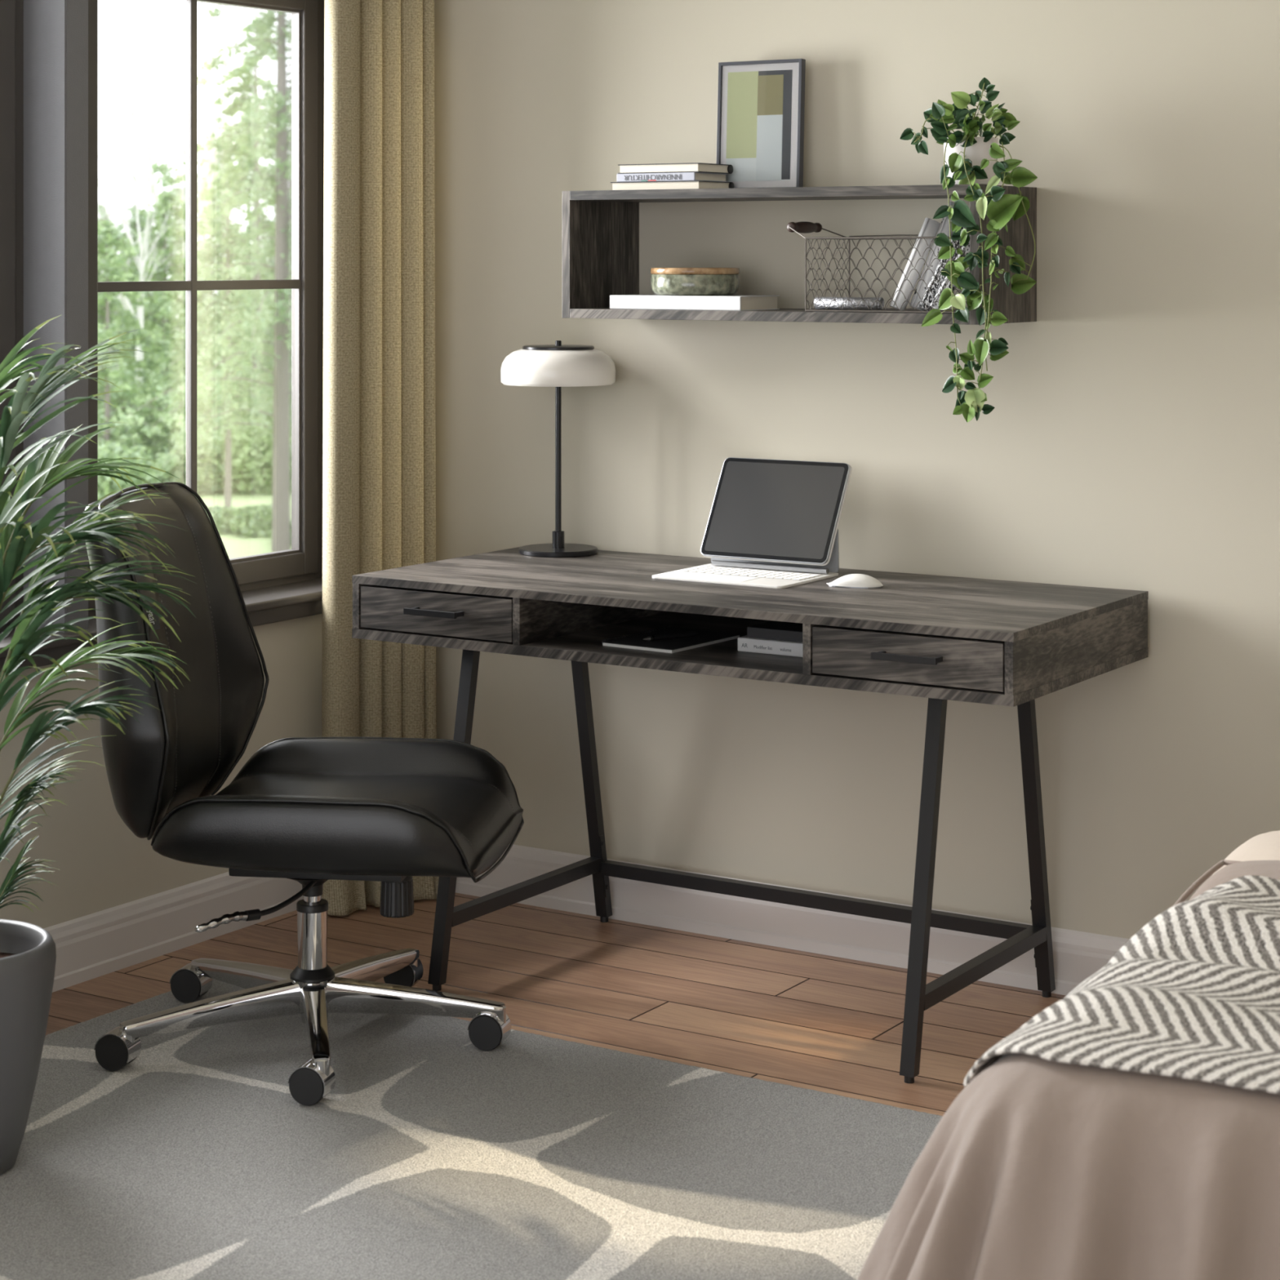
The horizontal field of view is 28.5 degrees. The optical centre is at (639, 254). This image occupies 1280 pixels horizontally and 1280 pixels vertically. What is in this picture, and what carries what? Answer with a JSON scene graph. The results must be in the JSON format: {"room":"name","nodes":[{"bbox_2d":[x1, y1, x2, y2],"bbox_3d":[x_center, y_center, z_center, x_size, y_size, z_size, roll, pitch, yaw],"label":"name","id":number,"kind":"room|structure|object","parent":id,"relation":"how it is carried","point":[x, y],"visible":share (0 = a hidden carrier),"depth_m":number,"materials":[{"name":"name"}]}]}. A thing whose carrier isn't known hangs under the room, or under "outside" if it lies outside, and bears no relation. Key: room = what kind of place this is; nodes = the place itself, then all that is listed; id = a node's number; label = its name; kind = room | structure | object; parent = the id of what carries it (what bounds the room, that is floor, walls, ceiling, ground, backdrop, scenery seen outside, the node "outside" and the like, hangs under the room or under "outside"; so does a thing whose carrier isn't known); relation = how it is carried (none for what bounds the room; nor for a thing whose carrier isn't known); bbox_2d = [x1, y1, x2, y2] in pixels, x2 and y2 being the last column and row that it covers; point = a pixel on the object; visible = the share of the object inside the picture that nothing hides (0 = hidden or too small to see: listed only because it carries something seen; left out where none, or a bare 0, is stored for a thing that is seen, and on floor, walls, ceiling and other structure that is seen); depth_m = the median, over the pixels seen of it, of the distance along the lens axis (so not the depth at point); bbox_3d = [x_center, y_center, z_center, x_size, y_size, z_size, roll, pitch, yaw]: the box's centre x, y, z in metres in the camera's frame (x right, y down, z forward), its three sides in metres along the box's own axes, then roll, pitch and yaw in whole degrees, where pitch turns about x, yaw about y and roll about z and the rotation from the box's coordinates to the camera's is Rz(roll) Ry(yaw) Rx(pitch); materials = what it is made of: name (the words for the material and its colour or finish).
{"room":"office","nodes":[
{"label":"office","id":0,"kind":"room"},
{"bbox_2d":[0,919,56,1174],"bbox_3d":[-1.012,1.193,3.760,0.274,0.338,0.274,0,0,32],"label":"planter","id":1,"kind":"object","parent":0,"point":[28,952],"depth_m":3.71,"materials":[{"name":"grey ceramic"}]},
{"bbox_2d":[0,613,322,928],"bbox_3d":[-2.395,0.064,2.803,0.142,2.820,6.600,0,0,32],"label":"wall","id":2,"kind":"structure","parent":0,"point":[103,864],"depth_m":4.81,"materials":[{"name":"beige paint"}]},
{"bbox_2d":[0,0,66,632],"bbox_3d":[-1.363,-0.154,4.429,0.139,1.745,0.833,0,0,32],"label":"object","id":3,"kind":"structure","parent":2,"relation":"in","point":[33,33],"depth_m":4.77,"materials":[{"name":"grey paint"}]},
{"bbox_2d":[66,0,88,632],"bbox_3d":[-1.125,0.074,4.806,0.142,1.350,0.057,0,0,32],"label":"trim","id":4,"kind":"structure","parent":2,"relation":"attached to","point":[77,11],"depth_m":4.76,"materials":[{"name":"grey paint"}]},
{"bbox_2d":[0,577,322,673],"bbox_3d":[-1.109,0.736,4.776,0.156,0.050,1.830,0,0,32],"label":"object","id":5,"kind":"structure","parent":2,"relation":"attached to","point":[282,602],"depth_m":5.20,"materials":[{"name":"grey paint"}]},
{"bbox_2d":[43,871,303,992],"bbox_3d":[-2.328,1.315,2.760,0.017,0.118,6.600,0,0,32],"label":"baseboard","id":6,"kind":"structure","parent":2,"relation":"attached to","point":[88,947],"depth_m":4.93,"materials":[{"name":"white wood"}]},
{"bbox_2d":[88,0,324,617],"bbox_3d":[-0.886,0.059,5.182,0.139,1.320,0.835,0,0,32],"label":"window","id":7,"kind":"structure","parent":2,"relation":"in","point":[300,558],"depth_m":5.49,"materials":[{"name":"grey paint"}]},
{"bbox_2d":[320,0,439,915],"bbox_3d":[-0.538,0.196,5.342,0.326,2.344,0.127,0,0,-36],"label":"curtain","id":8,"kind":"object","parent":2,"relation":"hanging from","point":[379,441],"visible":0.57,"depth_m":5.30,"materials":[{"name":"fabric"}]},
{"bbox_2d":[44,893,1066,1115],"bbox_3d":[-0.155,1.374,1.365,5.220,0.001,6.630,0,0,32],"label":"floor","id":9,"kind":"structure","parent":0,"point":[827,1024],"depth_m":4.70,"materials":[{"name":"brown wood"}]},
{"bbox_2d":[0,978,942,1279],"bbox_3d":[0.340,1.368,2.723,4.141,0.011,2.297,0,0,32],"label":"area rug","id":10,"kind":"object","parent":9,"relation":"on","point":[430,1154],"visible":0.73,"depth_m":3.78,"materials":[{"name":"grey carpet"}]},
{"bbox_2d":[0,315,194,1174],"bbox_3d":[-1.062,0.728,3.781,0.774,1.268,0.789,0,0,-17],"label":"potted palm","id":11,"kind":"object","parent":10,"relation":"on","point":[28,952],"visible":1,"depth_m":3.73,"materials":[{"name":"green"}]},
{"bbox_2d":[84,481,524,1106],"bbox_3d":[-0.573,0.884,4.378,0.704,0.956,0.676,0,0,11],"label":"office chair","id":12,"kind":"object","parent":10,"relation":"on","point":[310,811],"visible":0.96,"depth_m":4.32,"materials":[{"name":"black leather"}]},
{"bbox_2d":[93,1026,141,1062],"bbox_3d":[-0.876,1.322,4.221,0.065,0.046,0.045,0,0,15],"label":"hood","id":13,"kind":"object","parent":12,"relation":"attached to","point":[122,1044],"depth_m":4.20,"materials":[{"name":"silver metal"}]},
{"bbox_2d":[119,1026,134,1043],"bbox_3d":[-0.859,1.305,4.216,0.026,0.026,0.026,0,0,8],"label":"socket","id":14,"kind":"object","parent":12,"relation":"attached to","point":[126,1033],"depth_m":4.20,"materials":[{"name":"silver metal"}]},
{"bbox_2d":[168,962,212,995],"bbox_3d":[-0.821,1.322,4.604,0.065,0.046,0.045,0,0,15],"label":"hood","id":15,"kind":"object","parent":12,"relation":"attached to","point":[193,978],"depth_m":4.58,"materials":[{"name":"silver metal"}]},
{"bbox_2d":[287,1058,335,1097],"bbox_3d":[-0.528,1.322,4.051,0.065,0.046,0.045,0,0,15],"label":"hood","id":16,"kind":"object","parent":12,"relation":"attached to","point":[315,1077],"depth_m":4.03,"materials":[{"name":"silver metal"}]},
{"bbox_2d":[315,1060,329,1075],"bbox_3d":[-0.512,1.305,4.046,0.026,0.026,0.026,0,0,8],"label":"socket","id":17,"kind":"object","parent":12,"relation":"attached to","point":[322,1067],"depth_m":4.03,"materials":[{"name":"silver metal"}]},
{"bbox_2d":[413,959,417,967],"bbox_3d":[-0.424,1.305,4.666,0.026,0.026,0.026,0,0,8],"label":"socket","id":18,"kind":"object","parent":12,"relation":"attached to","point":[415,961],"depth_m":4.66,"materials":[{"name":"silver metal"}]},
{"bbox_2d":[409,958,423,984],"bbox_3d":[-0.440,1.322,4.670,0.065,0.046,0.045,0,0,15],"label":"hood","id":19,"kind":"object","parent":12,"relation":"attached to","point":[416,970],"depth_m":4.65,"materials":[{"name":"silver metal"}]},
{"bbox_2d":[466,1013,511,1042],"bbox_3d":[-0.259,1.322,4.329,0.065,0.046,0.045,0,0,15],"label":"hood","id":20,"kind":"object","parent":12,"relation":"attached to","point":[483,1027],"depth_m":4.31,"materials":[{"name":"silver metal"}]},
{"bbox_2d":[496,1005,506,1023],"bbox_3d":[-0.243,1.305,4.324,0.026,0.026,0.026,0,0,8],"label":"socket","id":21,"kind":"object","parent":12,"relation":"attached to","point":[500,1010],"depth_m":4.31,"materials":[{"name":"silver metal"}]},
{"bbox_3d":[1.514,1.115,2.681,1.810,0.493,1.020,0,0,32],"label":"bed","id":22,"kind":"object","parent":10,"relation":"on","visible":0},
{"bbox_2d":[856,1053,1279,1279],"bbox_3d":[1.301,1.098,2.765,2.029,0.512,1.607,0,0,32],"label":"duvet","id":23,"kind":"object","parent":22,"relation":"on","point":[1039,1168],"visible":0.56,"depth_m":2.58,"materials":[{"name":"brown fabric"}]},
{"bbox_2d":[963,875,1279,1093],"bbox_3d":[1.058,0.852,2.673,1.341,0.146,0.670,0,0,32],"label":"throw blanket","id":24,"kind":"object","parent":23,"relation":"on","point":[1193,993],"visible":0.98,"depth_m":2.78,"materials":[{"name":"white fabric"}]},
{"bbox_2d":[1173,859,1279,906],"bbox_3d":[1.011,0.883,3.260,0.653,0.128,0.377,0,0,29],"label":"pillow","id":25,"kind":"object","parent":23,"relation":"on","point":[1234,869],"visible":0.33,"depth_m":3.44,"materials":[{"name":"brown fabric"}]},
{"bbox_2d":[1211,830,1279,875],"bbox_3d":[1.147,0.902,3.447,0.747,0.170,0.364,0,0,30],"label":"pillow","id":26,"kind":"object","parent":23,"relation":"on","point":[1266,846],"visible":0.27,"depth_m":3.61,"materials":[{"name":"beige fabric"}]},
{"bbox_2d":[351,546,1148,1083],"bbox_3d":[0.178,0.993,4.678,1.366,0.762,0.632,0,0,32],"label":"desk","id":27,"kind":"object","parent":9,"relation":"on","point":[940,639],"visible":0.98,"depth_m":4.55,"materials":[{"name":"grey wood"}]},
{"bbox_2d":[500,340,615,557],"bbox_3d":[-0.168,0.394,5.165,0.236,0.436,0.236,0,0,32],"label":"table lamp","id":28,"kind":"object","parent":27,"relation":"on","point":[557,365],"visible":1,"depth_m":5.09,"materials":[{"name":"grey metal"}]},
{"bbox_2d":[601,626,740,653],"bbox_3d":[0.057,0.709,4.643,0.160,0.012,0.224,0,0,35],"label":"spiral notebook","id":29,"kind":"object","parent":27,"relation":"on","point":[704,637],"visible":0.98,"depth_m":4.61,"materials":[{"name":"grey paper"}]},
{"bbox_2d":[643,631,697,641],"bbox_3d":[0.055,0.701,4.627,0.122,0.011,0.010,0,0,-36],"label":"pen","id":30,"kind":"object","parent":29,"relation":"on","point":[692,633],"visible":1,"depth_m":4.62,"materials":[{"name":"black plastic"}]},
{"bbox_2d":[652,457,851,588],"bbox_3d":[0.215,0.506,4.808,0.286,0.211,0.286,0,0,32],"label":"tablet","id":31,"kind":"object","parent":27,"relation":"on","point":[772,523],"visible":1,"depth_m":4.86,"materials":[{"name":"white"}]},
{"bbox_2d":[737,635,802,657],"bbox_3d":[0.305,0.701,4.543,0.205,0.025,0.163,0,0,32],"label":"book","id":32,"kind":"object","parent":27,"relation":"on","point":[781,647],"visible":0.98,"depth_m":4.49,"materials":[{"name":"white paper"}]},
{"bbox_2d":[746,620,802,642],"bbox_3d":[0.314,0.679,4.546,0.190,0.018,0.151,0,0,32],"label":"book","id":33,"kind":"object","parent":32,"relation":"on","point":[776,630],"visible":0.43,"depth_m":4.52,"materials":[{"name":"grey paper"}]},
{"bbox_2d":[826,573,883,588],"bbox_3d":[0.396,0.600,4.648,0.108,0.023,0.057,0,0,20],"label":"computer mouse","id":34,"kind":"object","parent":27,"relation":"on","point":[851,580],"visible":1,"depth_m":4.62,"materials":[{"name":"white plastic"}]},
{"bbox_2d":[434,0,1279,938],"bbox_3d":[1.706,0.064,4.229,5.542,2.820,0.200,0,0,32],"label":"wall","id":35,"kind":"structure","parent":0,"point":[1130,440],"depth_m":4.87,"materials":[{"name":"beige paint"}]},
{"bbox_2d":[455,844,1129,995],"bbox_3d":[1.623,1.315,4.153,5.200,0.118,0.017,0,0,32],"label":"baseboard","id":36,"kind":"structure","parent":35,"relation":"attached to","point":[1077,956],"depth_m":4.99,"materials":[{"name":"white wood"}]},
{"bbox_2d":[562,184,1036,324],"bbox_3d":[0.295,-0.001,4.853,0.901,0.252,0.256,0,0,32],"label":"wall shelf","id":37,"kind":"object","parent":35,"relation":"attached to","point":[601,228],"visible":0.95,"depth_m":4.85,"materials":[{"name":"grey wood"}]},
{"bbox_2d":[610,180,734,190],"bbox_3d":[0.064,-0.135,4.988,0.205,0.018,0.135,0,0,32],"label":"book","id":38,"kind":"object","parent":37,"relation":"on","point":[686,184],"visible":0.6,"depth_m":4.93,"materials":[{"name":"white paper"}]},
{"bbox_2d":[616,172,728,182],"bbox_3d":[0.064,-0.152,4.983,0.180,0.016,0.129,0,0,32],"label":"book","id":39,"kind":"object","parent":38,"relation":"on","point":[672,176],"visible":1,"depth_m":4.93,"materials":[{"name":"grey paper"}]},
{"bbox_2d":[617,162,733,173],"bbox_3d":[0.071,-0.169,4.984,0.186,0.018,0.134,0,0,32],"label":"book","id":40,"kind":"object","parent":39,"relation":"on","point":[696,166],"visible":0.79,"depth_m":4.93,"materials":[{"name":"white paper"}]},
{"bbox_2d":[609,293,779,311],"bbox_3d":[0.106,0.093,4.941,0.297,0.028,0.153,0,0,32],"label":"book","id":41,"kind":"object","parent":37,"relation":"on","point":[642,301],"visible":0.98,"depth_m":4.87,"materials":[{"name":"white paper"}]},
{"bbox_2d":[650,267,739,295],"bbox_3d":[0.108,0.052,4.943,0.176,0.054,0.176,0,0,32],"label":"ceramic bowl","id":42,"kind":"object","parent":41,"relation":"on","point":[664,281],"visible":1,"depth_m":4.87,"materials":[{"name":"green ceramic"}]},
{"bbox_2d":[715,58,805,188],"bbox_3d":[0.238,-0.255,4.986,0.190,0.259,0.027,0,0,32],"label":"picture frame","id":43,"kind":"object","parent":37,"relation":"on","point":[761,104],"visible":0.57,"depth_m":4.98,"materials":[{"name":"grey"}]},
{"bbox_2d":[786,221,969,313],"bbox_3d":[0.484,0.022,4.719,0.400,0.171,0.179,0,0,32],"label":"wire basket","id":44,"kind":"object","parent":37,"relation":"on","point":[803,227],"visible":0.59,"depth_m":4.71,"materials":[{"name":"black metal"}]},
{"bbox_2d":[813,297,884,310],"bbox_3d":[0.391,0.091,4.718,0.137,0.023,0.022,0,0,32],"label":"book","id":45,"kind":"object","parent":44,"relation":"in","point":[862,305],"visible":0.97,"depth_m":4.71,"materials":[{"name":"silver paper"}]},
{"bbox_2d":[889,217,940,311],"bbox_3d":[0.512,0.018,4.687,0.096,0.175,0.028,0,0,-9],"label":"book","id":46,"kind":"object","parent":44,"relation":"in","point":[930,227],"visible":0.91,"depth_m":4.68,"materials":[{"name":"white paper"}]},
{"bbox_2d":[909,201,954,311],"bbox_3d":[0.552,0.003,4.688,0.101,0.205,0.027,0,0,0],"label":"book","id":47,"kind":"object","parent":44,"relation":"in","point":[921,288],"visible":0.58,"depth_m":4.68,"materials":[{"name":"grey paper"}]},
{"bbox_2d":[918,226,967,311],"bbox_3d":[0.565,0.017,4.653,0.102,0.177,0.023,0,0,-2],"label":"book","id":48,"kind":"object","parent":44,"relation":"in","point":[928,297],"visible":0.44,"depth_m":4.64,"materials":[{"name":"white paper"}]},
{"bbox_2d":[929,240,969,311],"bbox_3d":[0.580,0.034,4.626,0.095,0.144,0.025,0,0,3],"label":"book","id":49,"kind":"object","parent":44,"relation":"in","point":[935,305],"visible":0.17,"depth_m":4.62,"materials":[{"name":"white paper"}]},
{"bbox_2d":[899,77,1037,422],"bbox_3d":[0.594,-0.014,4.572,0.306,0.626,0.226,0,0,32],"label":"trailing plant","id":50,"kind":"object","parent":37,"relation":"on","point":[971,159],"visible":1,"depth_m":4.50,"materials":[{"name":"green plant"}]},
{"label":"outside","id":51,"kind":"structure","parent":0,"visible":0},
{"bbox_2d":[101,171,269,413],"bbox_3d":[-10.843,1.140,60.027,4.767,6.433,3.495,0,0,-17],"label":"conifer tree","id":52,"kind":"object","parent":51,"point":[178,244],"visible":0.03,"depth_m":59.64,"materials":[{"name":"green plant"}]},
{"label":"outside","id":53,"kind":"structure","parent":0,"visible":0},
{"bbox_2d":[100,321,272,558],"bbox_3d":[-35.394,4.124,63.147,119.500,0.001,180.000,0,0,32],"label":"lawn","id":54,"kind":"structure","parent":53,"point":[235,546],"depth_m":37.16,"materials":[{"name":"green plant"}]},
{"bbox_2d":[97,202,137,389],"bbox_3d":[-13.187,1.367,60.010,4.081,5.688,3.949,0,0,32],"label":"bare tree","id":55,"kind":"object","parent":54,"relation":"on","point":[118,228],"visible":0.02,"depth_m":60.09,"materials":[{"name":"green plant"}]},
{"bbox_2d":[97,438,161,499],"bbox_3d":[-9.000,3.595,41.634,2.255,1.217,2.575,0,0,-1],"label":"bush","id":56,"kind":"object","parent":54,"relation":"on","point":[106,485],"visible":0.2,"depth_m":41.25,"materials":[{"name":"green plant"}]},
{"bbox_2d":[97,417,182,484],"bbox_3d":[-8.963,3.548,44.047,2.824,1.395,2.808,0,0,32],"label":"bush","id":57,"kind":"object","parent":54,"relation":"on","point":[147,442],"visible":0.15,"depth_m":43.40,"materials":[{"name":"green plant"}]},
{"bbox_2d":[97,73,199,383],"bbox_3d":[-9.779,0.420,45.034,4.569,7.413,3.028,0,0,-37],"label":"bare tree","id":58,"kind":"object","parent":54,"relation":"on","point":[142,265],"visible":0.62,"depth_m":45.99,"materials":[{"name":"white plant"}]},
{"bbox_2d":[100,203,200,377],"bbox_3d":[-12.866,1.579,61.975,4.849,5.746,4.587,0,0,-32],"label":"bare tree","id":59,"kind":"object","parent":54,"relation":"on","point":[141,212],"visible":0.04,"depth_m":61.84,"materials":[{"name":"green plant"}]},
{"bbox_2d":[97,368,204,442],"bbox_3d":[-9.682,3.210,49.825,3.602,2.018,3.862,0,0,32],"label":"bush","id":60,"kind":"object","parent":54,"relation":"on","point":[100,411],"visible":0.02,"depth_m":48.80,"materials":[{"name":"green plant"}]},
{"bbox_2d":[97,117,204,386],"bbox_3d":[-10.917,0.519,50.432,2.798,7.219,4.183,0,0,-40],"label":"bare tree","id":61,"kind":"object","parent":54,"relation":"on","point":[101,193],"visible":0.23,"depth_m":50.11,"materials":[{"name":"white plant"}]},
{"bbox_2d":[97,215,225,484],"bbox_3d":[-9.134,1.724,43.261,3.312,4.801,3.021,0,0,32],"label":"conifer tree","id":62,"kind":"object","parent":54,"relation":"on","point":[132,392],"visible":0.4,"depth_m":43.02,"materials":[{"name":"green plant"}]},
{"bbox_2d":[97,67,236,332],"bbox_3d":[-9.615,0.085,53.552,2.975,8.087,5.107,0,0,11],"label":"bare tree","id":63,"kind":"object","parent":54,"relation":"on","point":[213,157],"visible":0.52,"depth_m":52.94,"materials":[{"name":"white plant"}]},
{"bbox_2d":[111,187,260,440],"bbox_3d":[-9.197,1.424,48.126,4.058,5.401,3.424,0,0,32],"label":"conifer tree","id":64,"kind":"object","parent":54,"relation":"on","point":[151,318],"visible":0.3,"depth_m":47.74,"materials":[{"name":"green plant"}]},
{"bbox_2d":[137,440,243,494],"bbox_3d":[-7.811,3.694,43.564,1.880,1.037,2.001,0,0,32],"label":"bush","id":65,"kind":"object","parent":54,"relation":"on","point":[205,476],"visible":0.45,"depth_m":43.08,"materials":[{"name":"green plant"}]},
{"bbox_2d":[97,4,291,551],"bbox_3d":[-5.046,-1.126,34.886,5.016,10.500,4.649,0,0,32],"label":"conifer tree","id":66,"kind":"object","parent":54,"relation":"on","point":[281,360],"visible":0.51,"depth_m":34.92,"materials":[{"name":"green plant"}]},
{"bbox_2d":[139,215,274,507],"bbox_3d":[-6.668,1.724,39.794,2.546,4.801,2.305,0,0,32],"label":"conifer tree","id":67,"kind":"object","parent":54,"relation":"on","point":[226,304],"visible":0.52,"depth_m":39.84,"materials":[{"name":"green plant"}]},
{"bbox_2d":[204,505,225,512],"bbox_3d":[-6.560,4.005,38.433,0.653,0.346,0.672,0,0,9],"label":"bush","id":68,"kind":"object","parent":54,"relation":"on","point":[215,507],"visible":0.08,"depth_m":38.46,"materials":[{"name":"green plant"}]},
{"bbox_2d":[167,137,273,395],"bbox_3d":[-10.464,0.587,62.803,4.380,7.326,4.973,0,0,32],"label":"conifer tree","id":69,"kind":"object","parent":54,"relation":"on","point":[211,237],"visible":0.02,"depth_m":62.75,"materials":[{"name":"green plant"}]},
{"bbox_2d":[208,505,242,533],"bbox_3d":[-6.086,3.969,37.441,0.831,0.447,0.893,0,0,32],"label":"bush","id":70,"kind":"object","parent":54,"relation":"on","point":[221,517],"visible":0.52,"depth_m":37.21,"materials":[{"name":"green plant"}]},
{"bbox_2d":[170,13,291,396],"bbox_3d":[-7.991,-0.376,50.752,3.714,9.000,3.980,0,0,8],"label":"conifer tree","id":71,"kind":"object","parent":54,"relation":"on","point":[240,153],"visible":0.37,"depth_m":50.83,"materials":[{"name":"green plant"}]},
{"bbox_2d":[171,386,291,451],"bbox_3d":[-6.620,3.314,46.710,4.132,1.851,3.176,0,0,-27],"label":"bush","id":72,"kind":"object","parent":54,"relation":"on","point":[243,415],"visible":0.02,"depth_m":46.19,"materials":[{"name":"green plant"}]},
{"bbox_2d":[196,417,291,494],"bbox_3d":[-6.874,3.529,44.132,3.075,1.410,2.543,0,0,32],"label":"tree","id":73,"kind":"object","parent":54,"relation":"on","point":[251,458],"visible":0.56,"depth_m":43.22,"materials":[{"name":"green plant"}]},
{"bbox_2d":[204,97,291,413],"bbox_3d":[-8.334,0.188,60.356,5.210,8.129,4.160,0,0,-23],"label":"conifer tree","id":74,"kind":"object","parent":54,"relation":"on","point":[271,258],"visible":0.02,"depth_m":59.90,"materials":[{"name":"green plant"}]},
{"bbox_2d":[228,503,271,537],"bbox_3d":[-5.635,3.930,36.974,0.970,0.538,0.861,0,0,32],"label":"bush","id":75,"kind":"object","parent":54,"relation":"on","point":[255,521],"visible":0.94,"depth_m":36.77,"materials":[{"name":"green plant"}]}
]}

